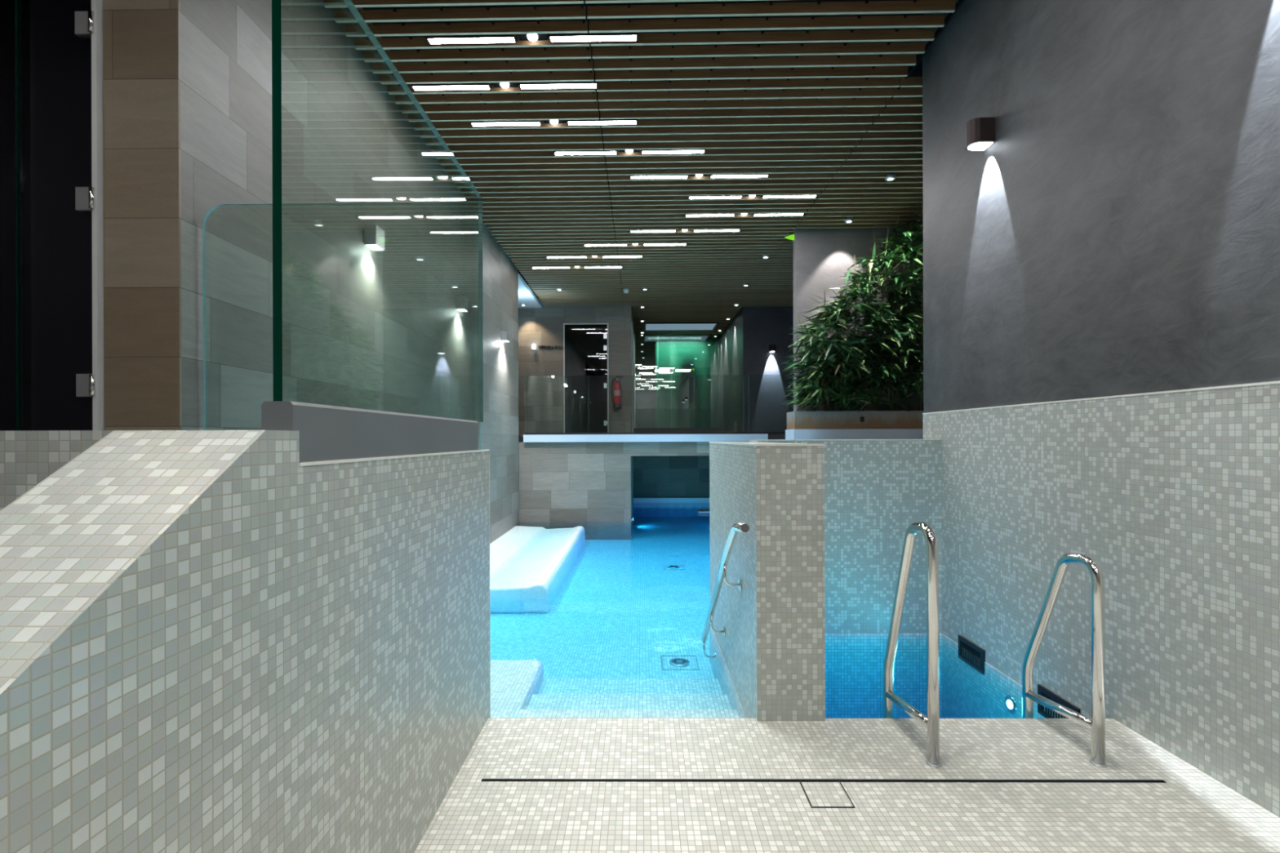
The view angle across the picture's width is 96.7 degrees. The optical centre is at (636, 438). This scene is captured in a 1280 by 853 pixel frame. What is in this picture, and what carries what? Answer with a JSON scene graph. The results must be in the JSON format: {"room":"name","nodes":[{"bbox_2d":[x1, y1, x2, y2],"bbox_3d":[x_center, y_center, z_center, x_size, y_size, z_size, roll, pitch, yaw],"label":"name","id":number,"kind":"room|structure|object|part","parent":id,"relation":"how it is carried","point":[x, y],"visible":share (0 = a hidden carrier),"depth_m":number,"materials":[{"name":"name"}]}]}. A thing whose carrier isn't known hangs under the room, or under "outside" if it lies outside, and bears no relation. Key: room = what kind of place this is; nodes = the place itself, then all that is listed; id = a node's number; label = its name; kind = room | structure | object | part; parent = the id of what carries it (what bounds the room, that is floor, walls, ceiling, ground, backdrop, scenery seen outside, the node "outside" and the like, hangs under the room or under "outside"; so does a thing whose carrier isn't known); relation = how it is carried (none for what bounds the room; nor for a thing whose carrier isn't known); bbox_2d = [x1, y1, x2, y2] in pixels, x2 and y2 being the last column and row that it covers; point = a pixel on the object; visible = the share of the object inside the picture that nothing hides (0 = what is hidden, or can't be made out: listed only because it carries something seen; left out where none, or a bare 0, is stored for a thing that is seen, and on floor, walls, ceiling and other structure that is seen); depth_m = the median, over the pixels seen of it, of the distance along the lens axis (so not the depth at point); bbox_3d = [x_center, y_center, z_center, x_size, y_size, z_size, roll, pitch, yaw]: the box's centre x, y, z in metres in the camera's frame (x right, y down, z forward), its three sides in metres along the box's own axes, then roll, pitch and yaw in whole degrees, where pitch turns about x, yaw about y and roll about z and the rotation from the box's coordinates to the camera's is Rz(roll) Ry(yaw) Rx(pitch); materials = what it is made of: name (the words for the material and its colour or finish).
{"room":"spa","nodes":[
{"label":"spa","id":0,"kind":"room"},
{"bbox_2d":[0,0,31,431],"bbox_3d":[-3.849,-0.917,0.920,0.089,4.341,6.379,0,0,1],"label":"wall","id":1,"kind":"structure","parent":0,"point":[7,87],"depth_m":3.45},
{"bbox_2d":[0,430,142,511],"bbox_3d":[-2.420,0.619,1.239,2.931,1.261,0.133,0,0,1],"label":"wall","id":2,"kind":"structure","parent":0,"point":[27,458],"depth_m":1.16,"materials":[{"name":"tile"}]},
{"bbox_2d":[102,0,182,430],"bbox_3d":[-2.139,-0.923,2.463,0.328,4.341,0.012,0,0,1],"label":"wall","id":3,"kind":"structure","parent":0,"point":[142,128],"depth_m":2.46,"materials":[{"name":"brown tile"}]},
{"bbox_2d":[18,0,104,431],"bbox_3d":[-2.484,-0.682,2.448,0.354,3.810,0.048,0,0,1],"label":"door frame","id":4,"kind":"structure","parent":3,"relation":"in","point":[88,24],"depth_m":2.44,"materials":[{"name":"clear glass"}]},
{"bbox_3d":[-2.484,-0.682,2.454,0.354,3.810,0.035,0,0,0],"label":"frame","id":5,"kind":"part","parent":4,"relation":"part of","materials":[{"name":"grey metal"}]},
{"bbox_2d":[0,430,489,852],"bbox_3d":[-0.816,0.880,0.886,0.281,1.790,3.354,0,0,1],"label":"wall","id":6,"kind":"structure","parent":0,"point":[150,695],"depth_m":0.98,"materials":[{"name":"tile"}]},
{"bbox_2d":[202,202,480,449],"bbox_3d":[-1.329,0.093,2.568,1.249,2.304,0.035,0,0,1],"label":"glass balustrade","id":7,"kind":"object","parent":6,"relation":"attached to","point":[218,206],"visible":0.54,"depth_m":2.57,"materials":[{"name":"glass"}]},
{"bbox_2d":[261,400,478,462],"bbox_3d":[-0.705,-0.009,1.761,0.063,0.129,1.274,0,0,1],"label":"trim","id":8,"kind":"structure","parent":6,"relation":"on","point":[326,432],"depth_m":1.40,"materials":[{"name":"paint"}]},
{"bbox_2d":[271,0,483,422],"bbox_3d":[-0.705,-0.574,1.838,0.019,1.001,1.426,0,0,1],"label":"glass panel edge","id":9,"kind":"object","parent":8,"relation":"on","point":[276,4],"visible":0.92,"depth_m":1.12,"materials":[{"name":"glass"}]},
{"bbox_2d":[299,448,489,466],"bbox_3d":[-0.674,0.052,1.852,0.011,0.007,1.423,0,0,1],"label":"trim","id":10,"kind":"structure","parent":6,"relation":"attached to","point":[314,463],"depth_m":1.47,"materials":[{"name":"tile"}]},
{"bbox_2d":[488,450,490,717],"bbox_3d":[-0.662,0.693,2.563,0.003,1.276,0.004,0,0,1],"label":"trim","id":11,"kind":"structure","parent":6,"relation":"attached to","point":[489,451],"depth_m":2.56,"materials":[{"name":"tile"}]},
{"bbox_2d":[180,0,519,543],"bbox_3d":[-2.109,-0.613,5.848,0.328,4.962,6.769,0,0,1],"label":"wall","id":12,"kind":"structure","parent":0,"point":[363,327],"depth_m":3.61,"materials":[{"name":"stone"}]},
{"bbox_2d":[364,224,384,250],"bbox_3d":[-1.918,-1.467,4.163,0.089,0.145,0.133,0,0,1],"label":"wall lamp","id":13,"kind":"object","parent":12,"relation":"attached to","point":[374,236],"visible":1,"depth_m":4.10,"materials":[{"name":"metal"}]},
{"bbox_2d":[456,295,467,311],"bbox_3d":[-1.900,-1.467,6.201,0.089,0.145,0.133,0,0,1],"label":"wall lamp","id":14,"kind":"object","parent":12,"relation":"attached to","point":[461,300],"visible":1,"depth_m":6.13,"materials":[{"name":"black metal"}]},
{"bbox_2d":[501,330,509,342],"bbox_3d":[-1.883,-1.467,8.168,0.089,0.145,0.133,0,0,1],"label":"wall lamp","id":15,"kind":"object","parent":12,"relation":"attached to","point":[504,334],"visible":1,"depth_m":8.10,"materials":[{"name":"black metal"}]},
{"bbox_2d":[518,273,542,308],"bbox_3d":[-2.954,-2.657,10.348,2.082,0.071,2.215,0,0,1],"label":"ceiling","id":16,"kind":"structure","parent":0,"point":[526,295],"depth_m":10.59,"materials":[{"name":"white paint"}]},
{"bbox_2d":[518,284,631,434],"bbox_3d":[-2.040,-1.565,11.536,3.881,3.057,0.177,0,0,1],"label":"wall","id":17,"kind":"structure","parent":0,"point":[540,398],"depth_m":11.44,"materials":[{"name":"stone"}]},
{"bbox_2d":[538,345,562,349],"bbox_3d":[-1.696,-1.833,11.431,0.565,0.065,0.021,0,0,1],"label":"lettering","id":18,"kind":"object","parent":17,"relation":"attached to","point":[544,347],"visible":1,"depth_m":11.42,"materials":[{"name":"black metal"}]},
{"bbox_2d":[564,324,607,432],"bbox_3d":[-1.012,-1.184,11.424,0.886,2.233,0.020,0,0,1],"label":"door","id":19,"kind":"structure","parent":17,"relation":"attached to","point":[585,357],"depth_m":11.41,"materials":[{"name":"black glass"}]},
{"bbox_2d":[563,323,608,432],"bbox_3d":[-1.012,-1.197,11.397,0.904,2.224,0.048,0,0,1],"label":"door frame","id":20,"kind":"structure","parent":17,"relation":"in","point":[605,335],"depth_m":11.39,"materials":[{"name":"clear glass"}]},
{"bbox_2d":[610,376,622,408],"bbox_3d":[-0.393,-0.920,11.324,0.203,0.638,0.182,0,0,-42],"label":"fire extinguisher","id":21,"kind":"object","parent":17,"relation":"attached to","point":[617,386],"visible":1,"depth_m":11.27,"materials":[{"name":"red metal"}]},
{"bbox_2d":[518,441,633,539],"bbox_3d":[-1.276,1.183,10.670,2.392,2.250,2.782,0,0,1],"label":"wall","id":22,"kind":"structure","parent":0,"point":[588,485],"depth_m":9.28,"materials":[{"name":"tile"}]},
{"bbox_2d":[523,434,768,442],"bbox_3d":[0.155,-0.007,10.622,3.952,0.120,2.853,0,0,1],"label":"trim","id":23,"kind":"structure","parent":22,"relation":"attached to","point":[571,437],"depth_m":9.20,"materials":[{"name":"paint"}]},
{"bbox_2d":[524,374,785,435],"bbox_3d":[0.411,-0.551,9.300,4.474,0.966,0.044,0,0,1],"label":"balustrade","id":24,"kind":"object","parent":23,"relation":"on","point":[733,433],"visible":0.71,"depth_m":9.28,"materials":[{"name":"clear glass"}]},
{"bbox_3d":[0.413,-0.083,9.300,4.474,0.031,0.044,0,0,0],"label":"rail","id":25,"kind":"part","parent":24,"relation":"part of","materials":[{"name":"black metal"}]},
{"bbox_3d":[1.202,-0.553,9.293,1.245,0.966,0.012,0,0,0],"label":"glass pane","id":26,"kind":"part","parent":24,"relation":"part of","materials":[{"name":"clear glass"}]},
{"bbox_2d":[489,515,715,678],"bbox_3d":[0.222,1.975,7.330,4.377,0.656,9.613,0,0,1],"label":"floor","id":27,"kind":"structure","parent":0,"point":[617,610],"depth_m":5.32,"materials":[{"name":"tile"}]},
{"bbox_2d":[490,660,543,717],"bbox_3d":[-1.287,1.553,3.174,1.347,0.199,1.205,0,0,1],"label":"ledge","id":28,"kind":"object","parent":27,"relation":"on","point":[513,683],"visible":0.18,"depth_m":3.38,"materials":[{"name":"tile"}]},
{"bbox_2d":[489,525,585,613],"bbox_3d":[-1.372,1.512,7.167,1.105,0.281,3.588,0,0,1],"label":"bench","id":29,"kind":"object","parent":27,"relation":"on","point":[530,566],"visible":0.8,"depth_m":6.33,"materials":[{"name":"tile"}]},
{"bbox_2d":[516,678,739,718],"bbox_3d":[-0.040,1.546,3.132,1.149,0.222,1.214,0,0,1],"label":"steps","id":30,"kind":"structure","parent":27,"relation":"on","point":[582,698],"depth_m":3.28,"materials":[{"name":"tile"}]},
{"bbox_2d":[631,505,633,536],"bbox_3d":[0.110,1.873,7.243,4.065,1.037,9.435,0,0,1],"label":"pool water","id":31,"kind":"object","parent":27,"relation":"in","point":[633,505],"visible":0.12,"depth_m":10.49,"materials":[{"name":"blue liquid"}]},
{"bbox_2d":[697,509,709,513],"bbox_3d":[1.638,1.288,10.370,1.048,0.113,0.301,0,0,1],"label":"spout","id":32,"kind":"object","parent":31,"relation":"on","point":[700,511],"visible":0.08,"depth_m":10.24,"materials":[{"name":"metal"}]},
{"bbox_2d":[662,564,684,569],"bbox_3d":[0.477,1.640,7.261,0.266,0.013,0.266,0,0,1],"label":"inlet","id":33,"kind":"object","parent":27,"relation":"on","point":[671,566],"visible":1,"depth_m":7.25,"materials":[{"name":"metal"}]},
{"bbox_2d":[661,655,699,670],"bbox_3d":[0.317,1.640,4.179,0.266,0.013,0.266,0,0,1],"label":"inlet","id":34,"kind":"object","parent":27,"relation":"on","point":[678,662],"visible":1,"depth_m":4.16,"materials":[{"name":"metal"}]},
{"bbox_2d":[631,306,634,432],"bbox_3d":[-0.115,-1.572,14.886,0.089,3.057,6.556,0,0,1],"label":"wall","id":35,"kind":"structure","parent":0,"point":[632,306],"depth_m":14.59,"materials":[{"name":"grey paint"}]},
{"bbox_2d":[631,321,633,432],"bbox_3d":[-0.086,-1.231,11.905,0.016,2.321,0.558,0,0,1],"label":"lining","id":36,"kind":"object","parent":35,"relation":"attached to","point":[632,322],"visible":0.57,"depth_m":11.62,"materials":[{"name":"metal"}]},
{"bbox_2d":[324,0,955,325],"bbox_3d":[0.235,-3.146,7.928,8.683,0.089,20.644,0,0,1],"label":"ceiling","id":37,"kind":"structure","parent":0,"point":[917,71],"depth_m":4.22,"materials":[{"name":"brown wood"}]},
{"bbox_2d":[531,266,569,268],"bbox_3d":[-1.337,-2.659,8.900,0.585,0.016,0.089,0,0,1],"label":"strip light","id":38,"kind":"object","parent":37,"relation":"in","point":[531,267],"depth_m":8.88,"materials":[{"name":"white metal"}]},
{"bbox_2d":[584,263,622,268],"bbox_3d":[-0.517,-2.682,8.892,0.572,0.061,0.089,0,0,1],"label":"strip light","id":39,"kind":"object","parent":37,"relation":"attached to","point":[593,267],"depth_m":8.87,"materials":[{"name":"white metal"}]},
{"bbox_2d":[584,238,626,246],"bbox_3d":[-0.424,-2.697,7.868,0.573,0.100,0.089,0,0,1],"label":"strip light","id":40,"kind":"object","parent":37,"relation":"attached to","point":[585,245],"depth_m":7.86,"materials":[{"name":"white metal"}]},
{"bbox_2d":[622,288,629,293],"bbox_3d":[-0.186,-2.643,10.191,0.110,0.069,0.110,0,0,1],"label":"smoke detector","id":41,"kind":"object","parent":37,"relation":"attached to","point":[625,290],"visible":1,"depth_m":10.15,"materials":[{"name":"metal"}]},
{"bbox_2d":[344,0,964,262],"bbox_3d":[1.157,-2.750,4.730,5.986,0.037,13.733,0,0,1],"label":"rails","id":42,"kind":"object","parent":37,"relation":"attached to","point":[958,4],"visible":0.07,"depth_m":3.95,"materials":[{"name":"black metal"}]},
{"bbox_2d":[411,71,597,91],"bbox_3d":[-1.002,-2.728,4.326,1.409,0.118,0.089,0,0,1],"label":"strip light","id":43,"kind":"object","parent":42,"relation":"attached to","point":[553,85],"visible":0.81,"depth_m":4.31,"materials":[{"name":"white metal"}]},
{"bbox_2d":[426,19,637,44],"bbox_3d":[-0.698,-2.730,3.813,1.409,0.118,0.089,0,0,1],"label":"strip light","id":44,"kind":"object","parent":42,"relation":"attached to","point":[592,37],"visible":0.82,"depth_m":3.80,"materials":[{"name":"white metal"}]},
{"bbox_2d":[471,111,637,126],"bbox_3d":[-0.699,-2.730,4.829,1.409,0.118,0.089,0,0,1],"label":"strip light","id":45,"kind":"object","parent":42,"relation":"attached to","point":[591,122],"visible":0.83,"depth_m":4.82,"materials":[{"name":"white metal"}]},
{"bbox_2d":[546,251,642,257],"bbox_3d":[-0.620,-2.730,8.383,1.409,0.118,0.089,0,0,1],"label":"strip light","id":46,"kind":"object","parent":42,"relation":"attached to","point":[617,255],"visible":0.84,"depth_m":8.36,"materials":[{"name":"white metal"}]},
{"bbox_2d":[553,142,705,155],"bbox_3d":[-0.068,-2.732,5.325,1.409,0.118,0.089,0,0,1],"label":"strip light","id":47,"kind":"object","parent":42,"relation":"attached to","point":[603,152],"visible":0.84,"depth_m":5.31,"materials":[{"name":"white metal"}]},
{"bbox_2d":[630,229,739,232],"bbox_3d":[0.623,-2.734,7.345,1.409,0.118,0.089,0,0,1],"label":"strip light","id":48,"kind":"object","parent":42,"relation":"attached to","point":[668,230],"visible":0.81,"depth_m":7.33,"materials":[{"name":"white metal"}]},
{"bbox_2d":[630,173,768,178],"bbox_3d":[0.640,-2.734,5.821,1.409,0.118,0.089,0,0,1],"label":"strip light","id":49,"kind":"object","parent":42,"relation":"attached to","point":[712,175],"visible":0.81,"depth_m":5.81,"materials":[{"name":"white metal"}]},
{"bbox_2d":[684,213,804,217],"bbox_3d":[1.292,-2.736,6.825,1.409,0.118,0.089,0,0,1],"label":"strip light","id":50,"kind":"object","parent":42,"relation":"attached to","point":[742,214],"visible":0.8,"depth_m":6.81,"materials":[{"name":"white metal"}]},
{"bbox_2d":[688,194,817,199],"bbox_3d":[1.285,-2.736,6.317,1.409,0.118,0.089,0,0,1],"label":"strip light","id":51,"kind":"object","parent":42,"relation":"attached to","point":[794,196],"visible":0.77,"depth_m":6.31,"materials":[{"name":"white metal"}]},
{"bbox_2d":[633,243,686,245],"bbox_3d":[0.323,-2.667,7.861,0.718,0.027,0.089,0,0,1],"label":"strip light","id":52,"kind":"object","parent":37,"relation":"in","point":[644,244],"depth_m":7.84,"materials":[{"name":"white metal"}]},
{"bbox_2d":[761,254,769,258],"bbox_3d":[1.907,-2.698,8.401,0.110,0.054,0.110,0,0,1],"label":"recessed light","id":53,"kind":"object","parent":37,"relation":"in","point":[764,256],"visible":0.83,"depth_m":8.37,"materials":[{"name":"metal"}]},
{"bbox_2d":[844,216,853,223],"bbox_3d":[2.621,-2.700,7.021,0.110,0.054,0.110,0,0,1],"label":"recessed light","id":54,"kind":"object","parent":37,"relation":"in","point":[849,219],"visible":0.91,"depth_m":6.98,"materials":[{"name":"metal"}]},
{"bbox_2d":[884,172,896,181],"bbox_3d":[2.620,-2.700,5.869,0.110,0.054,0.110,0,0,1],"label":"recessed light","id":55,"kind":"object","parent":37,"relation":"in","point":[891,176],"visible":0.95,"depth_m":5.83,"materials":[{"name":"metal"}]},
{"bbox_2d":[635,352,655,427],"bbox_3d":[1.128,-1.466,18.154,2.658,3.278,0.177,0,0,1],"label":"wall","id":56,"kind":"structure","parent":0,"point":[645,363],"depth_m":18.07,"materials":[{"name":"paint"}]},
{"bbox_2d":[518,434,781,437],"bbox_3d":[-0.013,-0.053,13.778,4.873,0.035,8.771,0,0,1],"label":"floor","id":57,"kind":"structure","parent":0,"point":[519,435],"depth_m":9.37,"materials":[{"name":"tile"}]},
{"bbox_2d":[633,333,723,432],"bbox_3d":[1.074,-1.373,14.521,2.277,2.596,0.071,0,0,1],"label":"glass wall","id":58,"kind":"structure","parent":57,"relation":"on","point":[636,429],"depth_m":14.49,"materials":[{"name":"glass"}]},
{"bbox_3d":[1.079,-0.172,14.521,2.277,0.195,0.053,0,0,0],"label":"sill","id":59,"kind":"part","parent":58,"relation":"part of","materials":[{"name":"grey metal"}]},
{"bbox_2d":[633,455,709,516],"bbox_3d":[1.262,1.289,12.128,2.658,2.020,0.177,0,0,1],"label":"wall","id":60,"kind":"structure","parent":0,"point":[654,476],"depth_m":12.04,"materials":[{"name":"tile"}]},
{"bbox_2d":[633,497,709,516],"bbox_3d":[1.174,1.775,11.996,2.481,1.050,0.089,0,0,1],"label":"trim","id":61,"kind":"structure","parent":60,"relation":"attached to","point":[693,501],"depth_m":11.96,"materials":[{"name":"blue tile"}]},
{"bbox_2d":[631,441,739,456],"bbox_3d":[1.245,0.164,10.648,2.658,0.230,2.782,0,0,1],"label":"lintel","id":62,"kind":"object","parent":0,"point":[637,448],"visible":0.43,"depth_m":9.26,"materials":[{"name":"tile"}]},
{"bbox_2d":[632,305,741,353],"bbox_3d":[1.064,-2.713,14.829,2.242,0.066,6.261,0,0,1],"label":"ceiling","id":63,"kind":"structure","parent":0,"point":[645,343],"depth_m":12.96,"materials":[{"name":"black paint"}]},
{"bbox_2d":[644,322,718,331],"bbox_3d":[1.050,-2.719,13.724,1.719,0.080,0.921,0,0,1],"label":"ceiling light panel","id":64,"kind":"object","parent":63,"relation":"attached to","point":[648,326],"visible":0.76,"depth_m":13.74,"materials":[{"name":"white plastic"}]},
{"bbox_2d":[645,324,715,330],"bbox_3d":[1.050,-2.710,13.724,1.648,0.027,0.851,0,0,0],"label":"diffuser","id":65,"kind":"object","parent":64,"relation":"attached to","point":[648,326],"depth_m":13.76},
{"bbox_2d":[655,339,718,427],"bbox_3d":[1.361,-1.378,15.330,1.683,2.569,0.027,0,0,1],"label":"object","id":66,"kind":"object","parent":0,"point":[686,397],"visible":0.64,"depth_m":15.32,"materials":[{"name":"green glass"}]},
{"bbox_2d":[717,306,742,432],"bbox_3d":[2.283,-1.470,14.998,0.115,3.278,6.291,0,0,1],"label":"wall","id":67,"kind":"structure","parent":0,"point":[730,341],"depth_m":13.31,"materials":[{"name":"paint"}]},
{"bbox_2d":[709,441,825,720],"bbox_3d":[0.685,1.296,3.348,0.299,2.541,1.710,0,0,1],"label":"wall","id":68,"kind":"structure","parent":0,"point":[772,648],"depth_m":2.49,"materials":[{"name":"tile"}]},
{"bbox_2d":[701,523,749,661],"bbox_3d":[0.483,0.938,3.163,0.099,1.145,1.449,0,0,1],"label":"handrail","id":69,"kind":"object","parent":68,"relation":"attached to","point":[742,527],"visible":1,"depth_m":2.97,"materials":[{"name":"metal"}]},
{"bbox_2d":[709,627,746,718],"bbox_3d":[0.535,1.500,3.362,0.004,0.292,1.683,0,0,1],"label":"trim","id":70,"kind":"structure","parent":68,"relation":"attached to","point":[720,670],"depth_m":3.52,"materials":[{"name":"tile"}]},
{"bbox_2d":[709,439,941,445],"bbox_3d":[1.316,0.018,3.342,1.573,0.024,1.714,0,0,1],"label":"trim","id":71,"kind":"structure","parent":68,"relation":"on","point":[732,443],"depth_m":3.93,"materials":[{"name":"tile"}]},
{"bbox_2d":[742,306,793,439],"bbox_3d":[3.363,-1.474,11.777,2.330,3.278,0.133,0,0,1],"label":"wall","id":72,"kind":"structure","parent":0,"point":[762,326],"depth_m":11.71,"materials":[{"name":"grey paint"}]},
{"bbox_2d":[768,344,775,352],"bbox_3d":[2.780,-1.846,11.647,0.106,0.145,0.137,0,0,1],"label":"wall lamp","id":73,"kind":"object","parent":72,"relation":"attached to","point":[771,347],"visible":1,"depth_m":11.60,"materials":[{"name":"black metal"}]},
{"bbox_2d":[750,440,942,633],"bbox_3d":[1.477,1.286,4.067,1.272,2.556,0.257,0,0,1],"label":"wall","id":74,"kind":"structure","parent":0,"point":[874,490],"depth_m":3.94,"materials":[{"name":"tile"}]},
{"bbox_2d":[825,633,942,718],"bbox_3d":[1.478,1.891,3.937,1.272,1.081,0.004,0,0,1],"label":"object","id":75,"kind":"structure","parent":74,"relation":"attached to","point":[854,662],"depth_m":3.93,"materials":[{"name":"tile"}]},
{"bbox_2d":[413,717,1279,852],"bbox_3d":[0.701,1.903,0.105,2.760,1.329,4.829,0,0,1],"label":"floor","id":76,"kind":"structure","parent":0,"point":[1193,811],"depth_m":1.98,"materials":[{"name":"tile"}]},
{"bbox_2d":[480,777,1166,782],"bbox_3d":[0.669,1.237,2.059,2.464,0.003,0.016,0,0,1],"label":"linear drain","id":77,"kind":"object","parent":76,"relation":"on","point":[603,780],"visible":1,"depth_m":2.06,"materials":[{"name":"metal"}]},
{"bbox_2d":[799,781,855,808],"bbox_3d":[0.660,1.237,1.979,0.146,0.003,0.146,0,0,1],"label":"drain cover","id":78,"kind":"object","parent":76,"relation":"on","point":[819,794],"visible":1,"depth_m":1.97,"materials":[{"name":"beige tile"}]},
{"bbox_2d":[883,522,941,767],"bbox_3d":[1.131,1.116,2.360,0.053,1.570,0.442,0,0,1],"label":"ladder rail","id":79,"kind":"object","parent":76,"relation":"on","point":[931,722],"visible":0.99,"depth_m":2.17,"materials":[{"name":"metal"}]},
{"bbox_2d":[1022,552,1107,767],"bbox_3d":[1.755,1.176,2.354,0.053,1.446,0.442,0,0,1],"label":"ladder rail","id":80,"kind":"object","parent":76,"relation":"on","point":[1097,722],"visible":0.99,"depth_m":2.18,"materials":[{"name":"metal"}]},
{"bbox_2d":[792,199,923,411],"bbox_3d":[3.279,-0.676,7.410,2.428,4.873,0.133,0,0,1],"label":"wall","id":81,"kind":"structure","parent":0,"point":[821,257],"depth_m":7.35,"materials":[{"name":"grey paint"}]},
{"bbox_2d":[785,232,794,240],"bbox_3d":[1.996,-2.634,7.425,0.124,0.098,0.021,0,0,1],"label":"exit sign","id":82,"kind":"object","parent":81,"relation":"attached to","point":[790,237],"visible":1,"depth_m":7.42,"materials":[{"name":"green plastic"}]},
{"bbox_2d":[785,428,923,439],"bbox_3d":[3.166,0.822,7.140,2.481,1.878,0.408,0,0,1],"label":"trim","id":83,"kind":"structure","parent":81,"relation":"attached to","point":[886,433],"depth_m":6.94,"materials":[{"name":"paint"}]},
{"bbox_2d":[786,410,923,429],"bbox_3d":[3.136,-0.228,7.144,2.392,0.222,0.400,0,0,1],"label":"planter","id":84,"kind":"object","parent":83,"relation":"on","point":[852,420],"visible":0.6,"depth_m":6.96,"materials":[{"name":"stone"}]},
{"bbox_2d":[778,209,923,414],"bbox_3d":[3.026,-1.433,6.552,2.560,2.388,1.535,0,0,1],"label":"bamboo plant","id":85,"kind":"object","parent":84,"relation":"in","point":[898,252],"visible":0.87,"depth_m":6.76,"materials":[{"name":"green plant"}]},
{"bbox_2d":[860,416,864,422],"bbox_3d":[2.758,-0.236,6.953,0.044,0.062,0.011,0,0,0],"label":"outlet","id":86,"kind":"object","parent":84,"relation":"attached to","point":[862,418],"depth_m":6.95,"materials":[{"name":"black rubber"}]},
{"bbox_2d":[922,0,1279,817],"bbox_3d":[2.258,-0.274,0.933,0.354,5.670,6.512,0,0,1],"label":"wall","id":87,"kind":"structure","parent":0,"point":[1117,232],"depth_m":2.47,"materials":[{"name":"paint"}]},
{"bbox_2d":[958,635,985,675],"bbox_3d":[2.103,1.354,3.575,0.012,0.147,0.275,0,0,1],"label":"air vent","id":88,"kind":"object","parent":87,"relation":"in","point":[980,653],"visible":1,"depth_m":3.56,"materials":[{"name":"black metal"}]},
{"bbox_2d":[964,117,995,151],"bbox_3d":[2.033,-1.808,3.385,0.137,0.145,0.106,0,0,1],"label":"wall lamp","id":89,"kind":"object","parent":87,"relation":"attached to","point":[980,132],"visible":1,"depth_m":3.34,"materials":[{"name":"brown metal"}]},
{"bbox_2d":[942,633,1066,718],"bbox_3d":[2.106,1.889,3.218,0.004,1.081,1.422,0,0,1],"label":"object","id":90,"kind":"structure","parent":87,"relation":"attached to","point":[966,693],"depth_m":3.56,"materials":[{"name":"tile"}]},
{"bbox_2d":[1004,694,1017,714],"bbox_3d":[2.098,1.490,3.189,0.018,0.098,0.098,0,0,1],"label":"lamp","id":91,"kind":"object","parent":87,"relation":"attached to","point":[1011,704],"visible":1,"depth_m":3.18,"materials":[{"name":"metal"}]},
{"bbox_2d":[1037,684,1080,718],"bbox_3d":[2.097,1.355,2.830,0.012,0.147,0.275,0,0,1],"label":"air vent","id":92,"kind":"object","parent":87,"relation":"in","point":[1042,691],"visible":0.45,"depth_m":2.87,"materials":[{"name":"black metal"}]},
{"bbox_2d":[922,381,1279,413],"bbox_3d":[2.084,-0.183,0.935,0.012,0.008,6.514,0,0,1],"label":"trim","id":93,"kind":"structure","parent":87,"relation":"attached to","point":[1271,382],"depth_m":2.38,"materials":[{"name":"tile"}]},
{"bbox_3d":[-2.285,1.913,0.131,3.212,1.329,4.829,0,0,0],"label":"floor","id":94,"kind":"structure","parent":0,"visible":0},
{"bbox_2d":[30,0,92,431],"bbox_3d":[-2.502,-0.797,2.512,0.328,4.058,0.018,0,0,1],"label":"door","id":95,"kind":"structure","parent":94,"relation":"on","point":[60,60],"depth_m":2.50,"materials":[{"name":"black glass"}]}
]}

